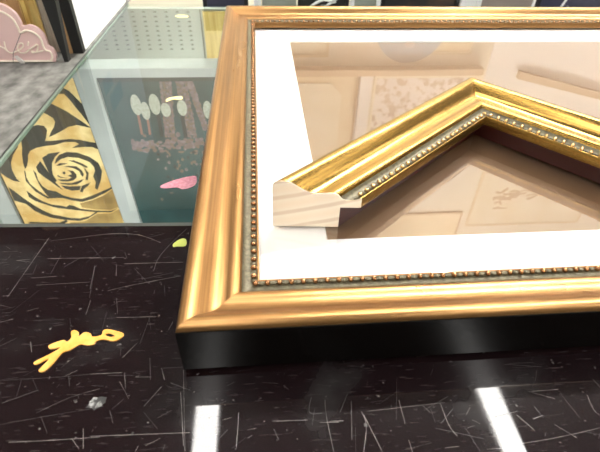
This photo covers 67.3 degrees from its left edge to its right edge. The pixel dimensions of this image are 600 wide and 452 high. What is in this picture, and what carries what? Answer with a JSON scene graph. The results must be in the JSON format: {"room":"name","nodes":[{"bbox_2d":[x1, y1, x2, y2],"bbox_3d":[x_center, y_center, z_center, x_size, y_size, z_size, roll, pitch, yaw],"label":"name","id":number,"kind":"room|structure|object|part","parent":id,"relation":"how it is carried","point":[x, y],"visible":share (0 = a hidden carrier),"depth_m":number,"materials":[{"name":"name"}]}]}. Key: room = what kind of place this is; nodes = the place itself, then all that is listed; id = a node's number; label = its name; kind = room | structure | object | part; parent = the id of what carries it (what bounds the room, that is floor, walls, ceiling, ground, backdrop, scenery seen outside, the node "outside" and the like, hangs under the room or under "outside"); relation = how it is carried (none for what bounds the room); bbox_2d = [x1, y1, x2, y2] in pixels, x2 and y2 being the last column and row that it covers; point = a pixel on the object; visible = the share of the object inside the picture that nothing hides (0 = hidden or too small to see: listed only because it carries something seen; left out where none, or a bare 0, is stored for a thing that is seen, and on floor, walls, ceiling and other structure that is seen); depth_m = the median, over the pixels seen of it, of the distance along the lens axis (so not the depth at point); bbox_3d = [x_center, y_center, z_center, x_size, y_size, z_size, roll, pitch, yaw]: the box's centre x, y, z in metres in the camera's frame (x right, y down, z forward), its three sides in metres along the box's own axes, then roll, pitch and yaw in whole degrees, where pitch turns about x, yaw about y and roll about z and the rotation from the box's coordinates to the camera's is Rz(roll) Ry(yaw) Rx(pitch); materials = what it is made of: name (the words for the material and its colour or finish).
{"room":"service shop","nodes":[
{"label":"service shop","id":0,"kind":"room"},
{"bbox_2d":[0,0,130,155],"bbox_3d":[-0.825,-0.264,0.734,0.910,0.003,0.860,-2,40,-4],"label":"floor","id":1,"kind":"structure","parent":0,"point":[24,88],"depth_m":0.69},
{"bbox_2d":[0,0,25,24],"bbox_3d":[-0.486,-0.474,0.666,0.042,0.420,0.037,-2,40,-4],"label":"stick","id":2,"kind":"object","parent":1,"relation":"on","point":[13,4],"visible":0.02,"depth_m":0.75,"materials":[{"name":"brown wood"}]},
{"bbox_2d":[0,3,56,63],"bbox_3d":[-0.516,-0.309,0.727,0.215,0.095,0.011,-2,40,-4],"label":"sign","id":3,"kind":"object","parent":1,"relation":"on","point":[20,43],"visible":1,"depth_m":0.74,"materials":[{"name":"pink plastic"}]},
{"bbox_2d":[18,0,48,42],"bbox_3d":[-0.450,-0.474,0.668,0.026,0.420,0.035,-2,40,-4],"label":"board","id":4,"kind":"object","parent":1,"relation":"on","point":[29,8],"visible":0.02,"depth_m":0.76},
{"bbox_2d":[36,0,60,51],"bbox_3d":[-0.425,-0.478,0.674,0.024,0.420,0.035,-2,40,-4],"label":"stick","id":5,"kind":"object","parent":1,"relation":"on","point":[50,35],"visible":0.43,"depth_m":0.77,"materials":[{"name":"beige wood"}]},
{"bbox_2d":[42,0,70,61],"bbox_3d":[-0.390,-0.436,0.642,0.027,0.400,0.014,-2,40,-4],"label":"picture frame","id":6,"kind":"structure","parent":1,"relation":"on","point":[52,7],"depth_m":0.73,"materials":[{"name":"black paint"}]},
{"bbox_2d":[61,13,72,52],"bbox_3d":[-0.399,-0.461,0.671,0.014,0.400,0.010,-2,40,-4],"label":"batten","id":7,"kind":"object","parent":1,"relation":"on","point":[67,37],"visible":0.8,"depth_m":0.78,"materials":[{"name":"brown wood"}]},
{"bbox_2d":[59,0,125,52],"bbox_3d":[-0.404,-0.553,0.810,0.028,0.360,0.341,-1,40,-4],"label":"board","id":8,"kind":"object","parent":1,"relation":"on","point":[84,20],"visible":0.93,"depth_m":0.81,"materials":[{"name":"white"}]},
{"bbox_2d":[128,0,349,6],"bbox_3d":[-0.051,-1.758,1.673,5.600,3.000,0.050,-2,40,-4],"label":"wall","id":9,"kind":"structure","parent":0,"point":[133,3],"depth_m":2.17,"materials":[{"name":"white paint"}]},
{"bbox_3d":[0.101,0.907,0.895,5.600,0.050,4.600,-2,40,-4],"label":"floor","id":10,"kind":"structure","parent":0,"visible":0},
{"bbox_2d":[0,4,599,451],"bbox_3d":[0.033,0.284,0.854,2.600,0.950,1.395,-2,40,-4],"label":"countertop","id":11,"kind":"structure","parent":10,"relation":"on","point":[134,392],"depth_m":0.32,"materials":[{"name":"black stone"}]},
{"bbox_2d":[0,176,23,223],"bbox_3d":[-0.609,-0.124,0.873,0.036,0.364,0.025,-2,40,-4],"label":"post","id":12,"kind":"object","parent":11,"relation":"in","point":[9,214],"visible":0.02,"depth_m":0.93,"materials":[{"name":"grey paint"}]},
{"bbox_2d":[0,78,123,223],"bbox_3d":[-0.485,-0.125,0.883,0.212,0.358,0.010,-2,40,-4],"label":"picture","id":13,"kind":"object","parent":11,"relation":"in","point":[57,173],"visible":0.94,"depth_m":0.89,"materials":[{"name":"gold metal"}]},
{"bbox_2d":[34,329,123,372],"bbox_3d":[-0.168,0.088,0.342,0.062,0.001,0.026,-21,45,-25],"label":"scrap","id":14,"kind":"object","parent":11,"relation":"on","point":[86,339],"visible":1,"depth_m":0.34,"materials":[{"name":"yellow paper"}]},
{"bbox_2d":[73,78,141,222],"bbox_3d":[-0.368,-0.133,0.892,0.050,0.364,0.025,-2,40,-4],"label":"post","id":15,"kind":"object","parent":11,"relation":"in","point":[89,90],"visible":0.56,"depth_m":0.86,"materials":[{"name":"grey paint"}]},
{"bbox_2d":[72,59,217,77],"bbox_3d":[-0.121,-0.282,0.803,0.575,0.016,0.046,-2,40,-4],"label":"header rail","id":16,"kind":"object","parent":11,"relation":"attached to","point":[91,68],"visible":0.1,"depth_m":0.78,"materials":[{"name":"grey paint"}]},
{"bbox_2d":[97,77,214,222],"bbox_3d":[-0.097,-0.135,0.915,0.520,0.351,0.011,-2,40,-4],"label":"flower picture","id":17,"kind":"object","parent":11,"relation":"in","point":[160,142],"visible":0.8,"depth_m":0.86,"materials":[{"name":"teal paper"}]},
{"bbox_2d":[130,81,210,200],"bbox_3d":[-0.217,-0.159,0.877,0.218,0.270,0.001,-2,40,-4],"label":"artwork","id":18,"kind":"object","parent":17,"relation":"attached to","point":[167,139],"depth_m":0.86,"materials":[{"name":"multicoloured"}]},
{"bbox_3d":[-0.023,-0.157,1.377,2.560,0.944,0.017,-2,40,-4],"label":"panel","id":19,"kind":"part","parent":11,"relation":"part of","materials":[{"name":"grey"}]},
{"bbox_2d":[166,96,182,101],"bbox_3d":[-0.186,-0.188,0.667,0.026,0.001,0.012,-14,43,-18],"label":"scrap","id":20,"kind":"object","parent":11,"relation":"on","point":[176,97],"visible":1,"depth_m":0.67,"materials":[{"name":"yellow"}]},
{"bbox_2d":[160,176,196,188],"bbox_3d":[-0.135,-0.049,0.504,0.039,0.001,0.025,-2,40,-4],"label":"scrap","id":21,"kind":"object","parent":11,"relation":"on","point":[190,181],"visible":1,"depth_m":0.50,"materials":[{"name":"pink paper"}]},
{"bbox_2d":[173,238,186,246],"bbox_3d":[-0.114,0.016,0.429,0.013,0.001,0.011,-2,40,-4],"label":"scrap","id":22,"kind":"object","parent":11,"relation":"on","point":[182,242],"visible":1,"depth_m":0.43,"materials":[{"name":"yellow"}]},
{"bbox_2d":[175,15,188,17],"bbox_3d":[-0.257,-0.456,0.980,0.029,0.001,0.023,-2,40,-4],"label":"scrap","id":23,"kind":"object","parent":11,"relation":"on","point":[177,16],"visible":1,"depth_m":0.98,"materials":[{"name":"yellow paper"}]},
{"bbox_2d":[186,58,217,58],"bbox_3d":[0.364,-0.319,0.875,1.395,0.011,0.016,-2,40,-4],"label":"light","id":24,"kind":"object","parent":11,"relation":"attached to","point":[186,58],"visible":0.06,"depth_m":0.83,"materials":[{"name":"silver metal"}]},
{"bbox_2d":[202,11,224,57],"bbox_3d":[-0.147,-0.358,1.165,0.166,0.366,0.008,-2,40,-4],"label":"card","id":25,"kind":"object","parent":11,"relation":"on","point":[213,21],"visible":0.14,"depth_m":1.06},
{"bbox_2d":[175,6,599,368],"bbox_3d":[0.385,-0.177,0.637,1.001,0.052,0.764,-2,40,-4],"label":"picture frame","id":26,"kind":"object","parent":11,"relation":"on","point":[491,246],"visible":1,"depth_m":0.44,"materials":[{"name":"gold wood"}]},
{"bbox_3d":[-0.086,-0.163,0.598,0.055,0.047,0.763,-2,40,-4],"label":"frame rail","id":27,"kind":"part","parent":26,"relation":"part of","materials":[{"name":"gold metal"}]},
{"bbox_3d":[0.414,0.050,0.366,1.000,0.047,0.055,-2,40,-4],"label":"frame rail","id":28,"kind":"part","parent":26,"relation":"part of","materials":[{"name":"gold metal"}]},
{"bbox_3d":[0.356,-0.408,0.904,1.000,0.047,0.055,-2,40,-4],"label":"frame rail","id":29,"kind":"part","parent":26,"relation":"part of","materials":[{"name":"gold metal"}]},
{"bbox_2d":[272,77,599,226],"bbox_3d":[0.208,-0.087,0.486,0.480,0.050,0.259,-2,40,-4],"label":"sample","id":30,"kind":"object","parent":26,"relation":"on","point":[333,188],"visible":1,"depth_m":0.47,"materials":[{"name":"gold metal"}]},
{"bbox_3d":[0.115,-0.082,0.477,0.055,0.050,0.340,33,49,32],"label":"sample arm","id":31,"kind":"part","parent":30,"relation":"part of"},
{"bbox_3d":[0.317,-0.079,0.481,0.340,0.050,0.055,33,49,32],"label":"sample arm","id":32,"kind":"part","parent":30,"relation":"part of"},
{"bbox_2d":[290,42,599,239],"bbox_3d":[0.385,-0.172,0.641,0.914,0.002,0.677,-2,40,-4],"label":"artwork","id":33,"kind":"object","parent":26,"relation":"on","point":[482,188],"depth_m":0.56},
{"bbox_3d":[-0.040,-0.238,1.552,2.600,0.839,0.300,-2,40,-4],"label":"shelf","id":34,"kind":"object","parent":10,"relation":"on","visible":0},
{"bbox_2d":[203,0,247,6],"bbox_3d":[-0.188,-0.569,1.136,0.113,0.195,0.012,-2,40,-4],"label":"picture","id":35,"kind":"object","parent":34,"relation":"on","point":[206,3],"visible":0.24,"depth_m":1.14,"materials":[{"name":"black paint"}]},
{"bbox_2d":[254,0,260,5],"bbox_3d":[-0.108,-0.572,1.142,0.018,0.195,0.012,-2,40,-4],"label":"picture","id":36,"kind":"object","parent":34,"relation":"on","point":[256,2],"visible":0.29,"depth_m":1.14,"materials":[{"name":"white"}]},
{"bbox_2d":[262,0,295,5],"bbox_3d":[-0.053,-0.574,1.146,0.087,0.195,0.012,-2,40,-4],"label":"picture","id":37,"kind":"object","parent":34,"relation":"on","point":[264,2],"visible":0.29,"depth_m":1.15,"materials":[{"name":"white"}]},
{"bbox_2d":[297,0,348,5],"bbox_3d":[0.060,-0.577,1.155,0.132,0.195,0.012,-2,40,-4],"label":"picture","id":38,"kind":"object","parent":34,"relation":"on","point":[300,2],"visible":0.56,"depth_m":1.16,"materials":[{"name":"black paint"}]},
{"bbox_2d":[350,0,380,5],"bbox_3d":[0.169,-0.581,1.164,0.078,0.195,0.012,-2,40,-4],"label":"picture","id":39,"kind":"object","parent":34,"relation":"on","point":[352,2],"visible":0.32,"depth_m":1.17,"materials":[{"name":"white"}]},
{"bbox_2d":[380,0,459,6],"bbox_3d":[0.313,-0.586,1.175,0.208,0.195,0.012,-2,40,-4],"label":"picture","id":40,"kind":"object","parent":34,"relation":"on","point":[434,3],"visible":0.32,"depth_m":1.18,"materials":[{"name":"black paint"}]},
{"bbox_2d":[459,0,478,6],"bbox_3d":[0.445,-0.590,1.185,0.048,0.195,0.012,-2,40,-4],"label":"picture","id":41,"kind":"object","parent":34,"relation":"on","point":[463,3],"visible":0.32,"depth_m":1.19,"materials":[{"name":"white"}]},
{"bbox_2d":[478,0,535,6],"bbox_3d":[0.547,-0.594,1.194,0.154,0.195,0.012,-2,40,-4],"label":"picture","id":42,"kind":"object","parent":34,"relation":"on","point":[482,3],"visible":0.32,"depth_m":1.20,"materials":[{"name":"white"}]},
{"bbox_2d":[534,0,599,6],"bbox_3d":[0.738,-0.600,1.208,0.220,0.195,0.012,-2,40,-4],"label":"picture","id":43,"kind":"object","parent":34,"relation":"on","point":[539,3],"visible":0.22,"depth_m":1.21,"materials":[{"name":"black paint"}]},
{"bbox_3d":[0.738,-0.600,1.208,0.220,0.195,0.012,-2,40,-4],"label":"frame","id":44,"kind":"part","parent":43,"relation":"part of","materials":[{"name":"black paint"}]}
]}

